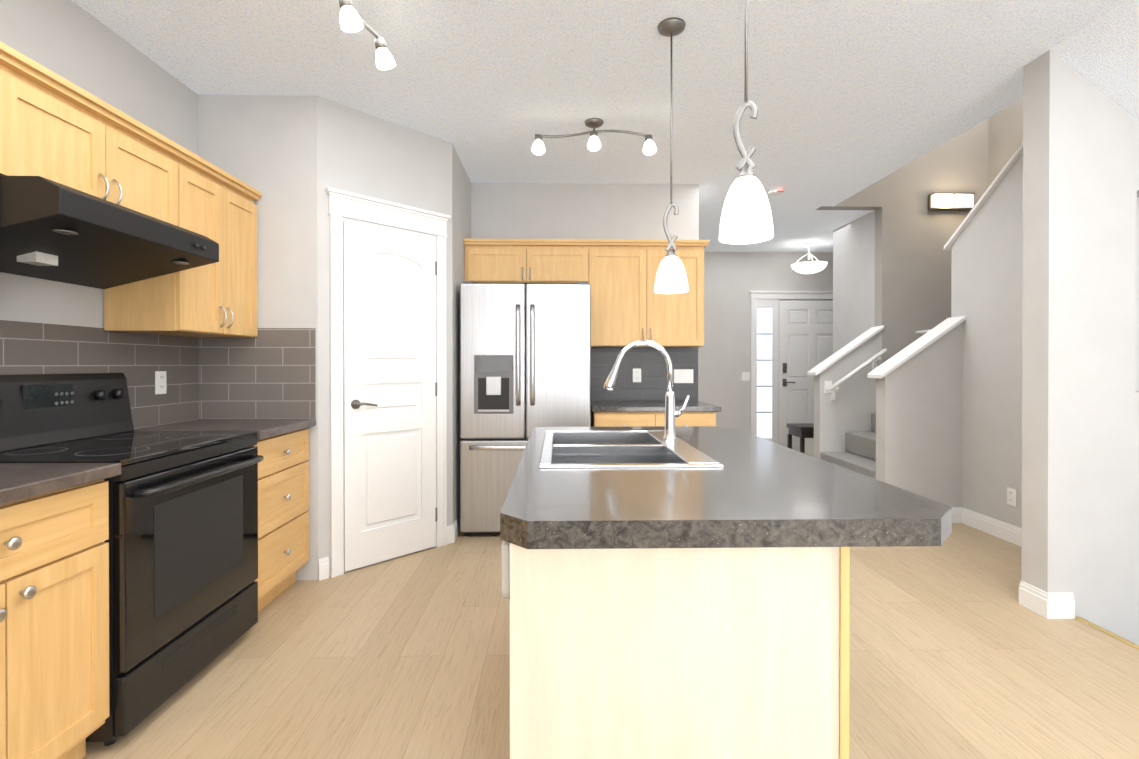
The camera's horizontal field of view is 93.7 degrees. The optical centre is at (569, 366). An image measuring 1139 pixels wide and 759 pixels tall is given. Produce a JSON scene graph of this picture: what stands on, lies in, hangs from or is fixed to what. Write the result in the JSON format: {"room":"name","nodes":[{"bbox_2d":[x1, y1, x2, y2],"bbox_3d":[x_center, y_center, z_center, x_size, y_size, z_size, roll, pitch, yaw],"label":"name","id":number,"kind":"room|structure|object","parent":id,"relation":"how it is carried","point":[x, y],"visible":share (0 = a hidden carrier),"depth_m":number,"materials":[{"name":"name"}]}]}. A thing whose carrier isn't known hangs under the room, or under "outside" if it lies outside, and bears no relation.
{"room":"kitchen","nodes":[
{"label":"kitchen","id":0,"kind":"room"},
{"bbox_2d":[0,0,197,428],"bbox_3d":[-2.076,-0.145,0.326,0.120,2.720,5.560,0,0,-1],"label":"wall","id":1,"kind":"structure","parent":0,"point":[74,43],"depth_m":2.26,"materials":[{"name":"paint"}]},
{"bbox_2d":[0,41,7,175],"bbox_3d":[-1.867,-0.559,1.359,0.326,0.790,0.470,0,0,-1],"label":"upper cabinet","id":2,"kind":"object","parent":1,"relation":"attached to","point":[3,48],"depth_m":1.61,"materials":[{"name":"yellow wood"}]},
{"bbox_2d":[8,46,183,227],"bbox_3d":[-1.881,-0.767,1.974,0.326,0.380,0.763,0,0,-1],"label":"upper cabinet","id":3,"kind":"object","parent":1,"relation":"attached to","point":[60,132],"depth_m":1.90,"materials":[{"name":"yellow wood"}]},
{"bbox_2d":[0,176,218,288],"bbox_3d":[-1.786,-0.457,1.978,0.514,0.237,0.757,0,0,-1],"label":"range hood","id":4,"kind":"object","parent":3,"relation":"attached to","point":[51,230],"visible":1,"depth_m":1.86,"materials":[{"name":"black metal"}]},
{"bbox_2d":[0,320,198,428],"bbox_3d":[-2.035,0.068,1.368,0.008,0.465,3.240,0,0,-1],"label":"wall tile","id":5,"kind":"structure","parent":1,"relation":"attached to","point":[138,360],"depth_m":2.47,"materials":[{"name":"grey tile"}]},
{"bbox_2d":[155,371,166,393],"bbox_3d":[-2.056,0.082,2.688,0.009,0.115,0.072,0,0,-1],"label":"outlet","id":6,"kind":"object","parent":5,"relation":"attached to","point":[160,383],"visible":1,"depth_m":2.68,"materials":[{"name":"white plastic"}]},
{"bbox_2d":[104,149,259,336],"bbox_3d":[-1.896,-0.560,2.667,0.326,0.800,0.621,0,0,-1],"label":"upper cabinet","id":7,"kind":"object","parent":1,"relation":"attached to","point":[218,299],"depth_m":2.57,"materials":[{"name":"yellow wood"}]},
{"bbox_2d":[198,95,317,579],"bbox_3d":[-1.746,-0.157,3.054,0.660,2.720,0.120,0,0,-1],"label":"wall","id":8,"kind":"structure","parent":0,"point":[266,146],"depth_m":2.99,"materials":[{"name":"paint"}]},
{"bbox_2d":[199,328,315,418],"bbox_3d":[-1.747,0.039,2.991,0.640,0.508,0.008,0,0,-1],"label":"wall tile","id":9,"kind":"structure","parent":8,"relation":"attached to","point":[268,373],"depth_m":2.99,"materials":[{"name":"grey tile"}]},
{"bbox_2d":[317,96,452,576],"bbox_3d":[-1.151,-0.158,3.365,0.120,2.720,0.891,0,0,44],"label":"wall","id":10,"kind":"structure","parent":0,"point":[363,153],"depth_m":3.20,"materials":[{"name":"paint"}]},
{"bbox_2d":[318,557,328,580],"bbox_3d":[-1.391,1.144,3.022,0.014,0.118,0.055,0,0,44],"label":"baseboard","id":11,"kind":"structure","parent":10,"relation":"attached to","point":[323,568],"depth_m":3.02,"materials":[{"name":"white wood"}]},
{"bbox_2d":[325,187,450,577],"bbox_3d":[-1.092,0.096,3.310,0.042,2.212,0.806,0,0,44],"label":"door frame","id":12,"kind":"structure","parent":10,"relation":"attached to","point":[343,205],"depth_m":3.13,"materials":[{"name":"white wood"}]},
{"bbox_2d":[343,221,436,571],"bbox_3d":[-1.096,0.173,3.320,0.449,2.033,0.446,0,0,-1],"label":"pantry door","id":13,"kind":"structure","parent":10,"relation":"in","point":[389,368],"depth_m":3.29,"materials":[{"name":"white wood"}]},
{"bbox_2d":[447,525,453,543],"bbox_3d":[-0.813,1.141,3.626,0.014,0.118,0.055,0,0,44],"label":"baseboard","id":14,"kind":"structure","parent":10,"relation":"attached to","point":[450,534],"depth_m":3.62,"materials":[{"name":"white wood"}]},
{"bbox_2d":[452,144,470,531],"bbox_3d":[-0.869,-0.162,4.099,0.120,2.720,0.910,0,0,-1],"label":"wall","id":15,"kind":"structure","parent":0,"point":[461,206],"depth_m":3.83,"materials":[{"name":"paint"}]},
{"bbox_2d":[453,520,457,541],"bbox_3d":[-0.793,1.141,3.711,0.014,0.118,0.120,0,0,-1],"label":"baseboard","id":16,"kind":"structure","parent":15,"relation":"attached to","point":[455,526],"depth_m":3.70,"materials":[{"name":"white wood"}]},
{"bbox_2d":[471,183,698,400],"bbox_3d":[0.132,-0.164,4.516,1.900,2.720,0.120,0,0,-1],"label":"wall","id":17,"kind":"structure","parent":0,"point":[556,211],"depth_m":4.45,"materials":[{"name":"paint"}]},
{"bbox_2d":[464,238,535,286],"bbox_3d":[-0.548,-0.807,4.264,0.523,0.320,0.343,0,0,-1],"label":"upper cabinet","id":18,"kind":"object","parent":17,"relation":"attached to","point":[486,260],"depth_m":4.10,"materials":[{"name":"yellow wood"}]},
{"bbox_2d":[536,239,591,285],"bbox_3d":[-0.118,-0.807,4.274,0.524,0.320,0.343,0,0,-1],"label":"upper cabinet","id":19,"kind":"object","parent":17,"relation":"attached to","point":[558,261],"depth_m":4.11,"materials":[{"name":"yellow wood"}]},
{"bbox_2d":[591,347,697,400],"bbox_3d":[0.611,0.062,4.463,0.935,0.450,0.008,0,0,-1],"label":"wall tile","id":20,"kind":"structure","parent":17,"relation":"attached to","point":[650,362],"depth_m":4.46,"materials":[{"name":"grey tile"}]},
{"bbox_2d":[633,368,640,381],"bbox_3d":[0.563,0.075,4.454,0.072,0.115,0.009,0,0,-1],"label":"outlet","id":21,"kind":"object","parent":20,"relation":"attached to","point":[636,374],"visible":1,"depth_m":4.45,"materials":[{"name":"white plastic"}]},
{"bbox_2d":[674,369,692,382],"bbox_3d":[0.953,0.082,4.463,0.165,0.115,0.008,0,0,-1],"label":"light switch","id":22,"kind":"object","parent":20,"relation":"attached to","point":[683,375],"visible":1,"depth_m":4.46,"materials":[{"name":"white plastic"}]},
{"bbox_2d":[591,239,707,347],"bbox_3d":[0.592,-0.562,4.291,0.898,0.810,0.343,0,0,-1],"label":"upper cabinet","id":23,"kind":"object","parent":17,"relation":"attached to","point":[629,305],"depth_m":4.12,"materials":[{"name":"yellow wood"}]},
{"bbox_2d":[72,0,1125,251],"bbox_3d":[1.326,-1.575,2.515,7.400,0.120,9.800,0,0,-1],"label":"ceiling","id":24,"kind":"structure","parent":0,"point":[848,98],"depth_m":2.77,"materials":[{"name":"white paint"}]},
{"bbox_2d":[338,0,395,69],"bbox_3d":[-0.786,-1.396,1.852,0.169,0.232,1.030,0,0,-1],"label":"track light","id":25,"kind":"object","parent":24,"relation":"attached to","point":[351,21],"visible":1,"depth_m":2.07,"materials":[{"name":"white glass"}]},
{"bbox_2d":[532,118,656,154],"bbox_3d":[0.149,-1.408,3.290,0.760,0.220,0.180,0,0,-1],"label":"track light","id":26,"kind":"object","parent":24,"relation":"attached to","point":[594,144],"visible":1,"depth_m":3.27,"materials":[{"name":"white glass"}]},
{"bbox_2d":[655,17,687,293],"bbox_3d":[0.454,-0.924,2.379,0.148,1.180,0.148,0,0,-1],"label":"pendant light","id":27,"kind":"object","parent":24,"relation":"hanging from","point":[671,277],"visible":1,"depth_m":2.36,"materials":[{"name":"white glass"}]},
{"bbox_2d":[719,0,773,243],"bbox_3d":[0.503,-0.938,1.520,0.148,1.145,0.148,0,0,-1],"label":"pendant light","id":28,"kind":"object","parent":24,"relation":"hanging from","point":[746,216],"visible":1,"depth_m":1.49,"materials":[{"name":"white glass"}]},
{"bbox_2d":[768,187,783,195],"bbox_3d":[1.780,-1.506,4.597,0.124,0.036,0.142,0,0,-1],"label":"smoke detector","id":29,"kind":"object","parent":24,"relation":"attached to","point":[775,191],"visible":1,"depth_m":4.57,"materials":[{"name":"white plastic"}]},
{"bbox_2d":[791,242,827,273],"bbox_3d":[2.986,-1.344,6.651,0.421,0.378,0.426,0,0,-1],"label":"light","id":30,"kind":"object","parent":24,"relation":"attached to","point":[810,267],"visible":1,"depth_m":6.56,"materials":[{"name":"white glass"}]},
{"bbox_2d":[81,523,1138,758],"bbox_3d":[1.326,1.265,2.528,7.400,0.120,9.800,0,0,-1],"label":"floor","id":31,"kind":"structure","parent":0,"point":[957,650],"depth_m":2.11,"materials":[{"name":"brown wood"}]},
{"bbox_2d":[0,481,108,758],"bbox_3d":[-1.723,0.776,1.310,0.610,0.870,0.688,0,0,-1],"label":"base cabinet","id":32,"kind":"object","parent":31,"relation":"on","point":[54,609],"depth_m":1.48,"materials":[{"name":"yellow wood"}]},
{"bbox_2d":[0,463,120,508],"bbox_3d":[-1.689,0.323,0.555,0.646,0.038,2.198,0,0,-1],"label":"countertop","id":33,"kind":"structure","parent":32,"relation":"on","point":[18,481],"depth_m":1.50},
{"bbox_2d":[0,373,263,745],"bbox_3d":[-1.680,0.619,2.041,0.688,1.178,0.761,0,0,-1],"label":"range","id":34,"kind":"object","parent":31,"relation":"on","point":[182,540],"visible":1,"depth_m":1.94,"materials":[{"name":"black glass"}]},
{"bbox_2d":[255,429,308,611],"bbox_3d":[-1.754,0.770,2.707,0.610,0.870,0.560,0,0,-1],"label":"base cabinet","id":35,"kind":"object","parent":31,"relation":"on","point":[283,472],"depth_m":2.70,"materials":[{"name":"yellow wood"}]},
{"bbox_2d":[134,419,315,440],"bbox_3d":[-1.737,0.314,2.706,0.646,0.038,0.562,0,0,-1],"label":"countertop","id":36,"kind":"structure","parent":35,"relation":"on","point":[265,428],"depth_m":2.66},
{"bbox_2d":[460,281,590,534],"bbox_3d":[-0.316,0.301,4.052,0.915,1.795,0.732,0,0,-1],"label":"fridge","id":37,"kind":"object","parent":31,"relation":"on","point":[525,361],"visible":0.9,"depth_m":3.73,"materials":[{"name":"silver metal"}]},
{"bbox_2d":[591,410,663,426],"bbox_3d":[0.422,0.763,4.159,0.502,0.870,0.595,0,0,-1],"label":"base cabinet","id":38,"kind":"object","parent":31,"relation":"on","point":[597,420],"depth_m":3.86,"materials":[{"name":"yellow wood"}]},
{"bbox_2d":[591,402,719,413],"bbox_3d":[0.621,0.307,4.152,0.937,0.038,0.616,0,0,-1],"label":"countertop","id":39,"kind":"structure","parent":38,"relation":"on","point":[596,407],"depth_m":3.86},
{"bbox_2d":[501,548,849,758],"bbox_3d":[0.199,0.781,1.834,0.715,0.855,1.494,0,0,-1],"label":"kitchen island","id":40,"kind":"object","parent":31,"relation":"on","point":[670,590],"depth_m":1.09,"materials":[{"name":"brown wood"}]},
{"bbox_2d":[518,432,543,467],"bbox_3d":[-0.125,0.325,1.997,0.074,0.055,0.830,0,0,-1],"label":"island countertop","id":41,"kind":"structure","parent":40,"relation":"on","point":[532,449],"depth_m":1.87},
{"bbox_2d":[532,424,743,431],"bbox_3d":[0.308,0.323,2.521,0.964,0.055,0.200,0,0,-1],"label":"island countertop","id":42,"kind":"structure","parent":40,"relation":"on","point":[674,428],"depth_m":2.54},
{"bbox_2d":[500,464,951,551],"bbox_3d":[0.335,0.328,1.322,0.964,0.055,0.540,0,0,-1],"label":"island countertop","id":43,"kind":"structure","parent":40,"relation":"on","point":[737,505],"depth_m":1.12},
{"bbox_2d":[676,432,831,463],"bbox_3d":[0.620,0.325,2.013,0.364,0.055,0.830,0,0,-1],"label":"island countertop","id":44,"kind":"structure","parent":40,"relation":"on","point":[730,447],"depth_m":1.92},
{"bbox_2d":[536,428,727,467],"bbox_3d":[0.175,0.379,2.003,0.550,0.177,0.854,0,0,-1],"label":"sink","id":45,"kind":"object","parent":44,"relation":"in","point":[560,447],"depth_m":1.99,"materials":[{"name":"silver metal"}]},
{"bbox_2d":[603,340,689,439],"bbox_3d":[0.306,0.093,2.120,0.346,0.395,0.060,0,0,-1],"label":"faucet","id":46,"kind":"object","parent":44,"relation":"on","point":[670,413],"depth_m":2.11,"materials":[{"name":"silver metal"}]},
{"bbox_2d":[664,414,715,426],"bbox_3d":[0.809,0.763,4.167,0.500,0.870,0.595,0,0,-1],"label":"base cabinet","id":47,"kind":"object","parent":31,"relation":"on","point":[685,419],"depth_m":3.87,"materials":[{"name":"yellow wood"}]},
{"bbox_2d":[786,423,813,456],"bbox_3d":[2.939,0.953,6.513,0.420,0.470,0.400,0,0,-1],"label":"bench","id":48,"kind":"object","parent":31,"relation":"on","point":[802,431],"visible":0.42,"depth_m":6.34,"materials":[{"name":"black wood"}]},
{"bbox_2d":[820,412,875,478],"bbox_3d":[3.213,0.721,4.667,1.628,0.950,0.896,0,0,-1],"label":"flight","id":49,"kind":"object","parent":31,"relation":"on","point":[858,455],"visible":0.04,"depth_m":4.41,"materials":[{"name":"carpet"}]},
{"bbox_2d":[699,252,832,433],"bbox_3d":[2.913,-0.176,7.237,4.020,2.720,0.120,0,0,-1],"label":"wall","id":50,"kind":"structure","parent":0,"point":[732,280],"depth_m":7.16,"materials":[{"name":"paint"}]},
{"bbox_2d":[741,372,749,380],"bbox_3d":[2.364,0.135,7.163,0.115,0.115,0.008,0,0,-1],"label":"light switch","id":51,"kind":"object","parent":50,"relation":"attached to","point":[745,376],"visible":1,"depth_m":7.16,"materials":[{"name":"white plastic"}]},
{"bbox_2d":[757,308,771,437],"bbox_3d":[2.614,0.090,7.167,0.210,1.750,0.010,0,0,-1],"label":"sidelight glass","id":52,"kind":"object","parent":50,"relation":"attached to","point":[764,372],"visible":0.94,"depth_m":7.17,"materials":[{"name":"glass"}]},
{"bbox_2d":[749,291,832,443],"bbox_3d":[3.117,0.087,7.163,1.405,2.195,0.040,0,0,-1],"label":"door frame","id":53,"kind":"structure","parent":50,"relation":"attached to","point":[764,299],"depth_m":7.15,"materials":[{"name":"white wood"}]},
{"bbox_2d":[779,301,832,451],"bbox_3d":[3.265,0.146,7.150,0.910,2.053,0.071,0,0,-1],"label":"front door","id":54,"kind":"structure","parent":50,"relation":"in","point":[805,337],"depth_m":7.17,"materials":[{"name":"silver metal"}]},
{"bbox_2d":[814,118,988,458],"bbox_3d":[3.263,-1.407,5.169,1.750,5.200,0.120,0,0,-1],"label":"wall","id":55,"kind":"structure","parent":0,"point":[913,257],"depth_m":5.11,"materials":[{"name":"paint"}]},
{"bbox_2d":[824,381,831,392],"bbox_3d":[2.470,0.194,5.095,0.072,0.115,0.008,0,0,-1],"label":"switch","id":56,"kind":"object","parent":55,"relation":"attached to","point":[827,384],"visible":0.71,"depth_m":5.09,"materials":[{"name":"white plastic"}]},
{"bbox_2d":[807,325,883,375],"bbox_3d":[2.663,-0.152,5.162,0.649,0.476,0.190,0,0,-1],"label":"cap","id":57,"kind":"object","parent":55,"relation":"on","point":[844,351],"visible":1,"depth_m":5.12,"materials":[{"name":"white wood"}]},
{"bbox_2d":[826,349,886,401],"bbox_3d":[2.706,0.085,5.053,0.569,0.508,0.097,0,0,-1],"label":"stair handrail","id":58,"kind":"object","parent":55,"relation":"attached to","point":[874,360],"visible":0.92,"depth_m":5.01,"materials":[{"name":"white wood"}]},
{"bbox_2d":[928,192,974,210],"bbox_3d":[3.630,-1.566,5.076,0.400,0.150,0.079,0,0,-1],"label":"wall sconce","id":59,"kind":"object","parent":55,"relation":"attached to","point":[947,201],"visible":0.94,"depth_m":5.04,"materials":[{"name":"white glass"}]},
{"bbox_2d":[876,322,962,506],"bbox_3d":[2.711,0.421,4.145,0.600,1.554,0.120,0,0,-1],"label":"wall","id":60,"kind":"structure","parent":0,"point":[919,412],"depth_m":4.09,"materials":[{"name":"paint"}]},
{"bbox_2d":[867,316,965,377],"bbox_3d":[2.685,-0.147,4.142,0.649,0.476,0.190,0,0,-1],"label":"cap","id":61,"kind":"object","parent":60,"relation":"on","point":[914,348],"visible":1,"depth_m":4.10,"materials":[{"name":"white wood"}]},
{"bbox_2d":[952,507,962,522],"bbox_3d":[2.712,1.139,4.081,0.600,0.118,0.014,0,0,-1],"label":"baseboard","id":62,"kind":"structure","parent":60,"relation":"attached to","point":[956,514],"depth_m":4.08,"materials":[{"name":"white wood"}]},
{"bbox_2d":[915,330,929,333],"bbox_3d":[3.141,-0.227,4.587,0.044,0.186,0.450,0,0,-1],"label":"stair handrail","id":63,"kind":"object","parent":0,"point":[922,332],"visible":0.24,"depth_m":4.73,"materials":[{"name":"white wood"}]},
{"bbox_2d":[833,153,1022,527],"bbox_3d":[3.066,-0.429,4.369,0.120,3.253,3.300,0,0,-1],"label":"wall","id":64,"kind":"structure","parent":0,"point":[987,273],"depth_m":3.87,"materials":[{"name":"paint"}]},
{"bbox_2d":[944,142,1022,249],"bbox_3d":[3.085,-1.501,3.480,0.190,1.160,1.529,0,0,-1],"label":"cap","id":65,"kind":"object","parent":64,"relation":"on","point":[1010,163],"visible":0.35,"depth_m":3.84,"materials":[{"name":"white wood"}]},
{"bbox_2d":[962,508,1021,546],"bbox_3d":[3.020,1.143,3.403,0.014,0.118,1.356,0,0,-1],"label":"baseboard","id":66,"kind":"structure","parent":64,"relation":"attached to","point":[997,528],"depth_m":3.79,"materials":[{"name":"white wood"}]},
{"bbox_2d":[1007,487,1016,506],"bbox_3d":[3.017,0.890,3.644,0.009,0.115,0.072,0,0,-1],"label":"electrical outlet","id":67,"kind":"object","parent":64,"relation":"attached to","point":[1011,496],"visible":1,"depth_m":3.64,"materials":[{"name":"white plastic"}]},
{"bbox_2d":[988,99,1022,186],"bbox_3d":[4.106,-1.401,3.932,0.120,5.200,2.390,0,0,-1],"label":"wall","id":68,"kind":"structure","parent":0,"point":[1005,133],"depth_m":4.95,"materials":[{"name":"paint"}]},
{"bbox_2d":[1021,50,1138,644],"bbox_3d":[3.034,0.445,2.649,1.480,3.920,0.145,0,0,-1],"label":"wall","id":69,"kind":"structure","parent":0,"point":[1080,413],"depth_m":2.56,"materials":[{"name":"paint"}]},
{"bbox_2d":[1019,581,1049,618],"bbox_3d":[2.287,1.146,2.629,0.014,0.118,0.159,0,0,-1],"label":"baseboard","id":70,"kind":"structure","parent":69,"relation":"attached to","point":[1034,599],"depth_m":2.62,"materials":[{"name":"white wood"}]},
{"bbox_2d":[1049,593,1074,618],"bbox_3d":[2.356,1.146,2.558,0.120,0.118,0.014,0,0,-1],"label":"baseboard","id":71,"kind":"structure","parent":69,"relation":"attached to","point":[1062,605],"depth_m":2.55,"materials":[{"name":"white wood"}]},
{"bbox_2d":[1075,616,1138,649],"bbox_3d":[2.487,1.224,0.109,0.032,0.025,4.913,0,0,-1],"label":"trim","id":72,"kind":"structure","parent":69,"relation":"attached to","point":[1112,634],"depth_m":2.41,"materials":[{"name":"beige wood"}]},
{"bbox_2d":[1050,0,1138,119],"bbox_3d":[3.089,-0.998,0.113,1.480,1.252,4.915,0,0,-1],"label":"ceiling","id":73,"kind":"structure","parent":0,"point":[1101,53],"depth_m":2.43,"materials":[{"name":"white paint"}]}
]}

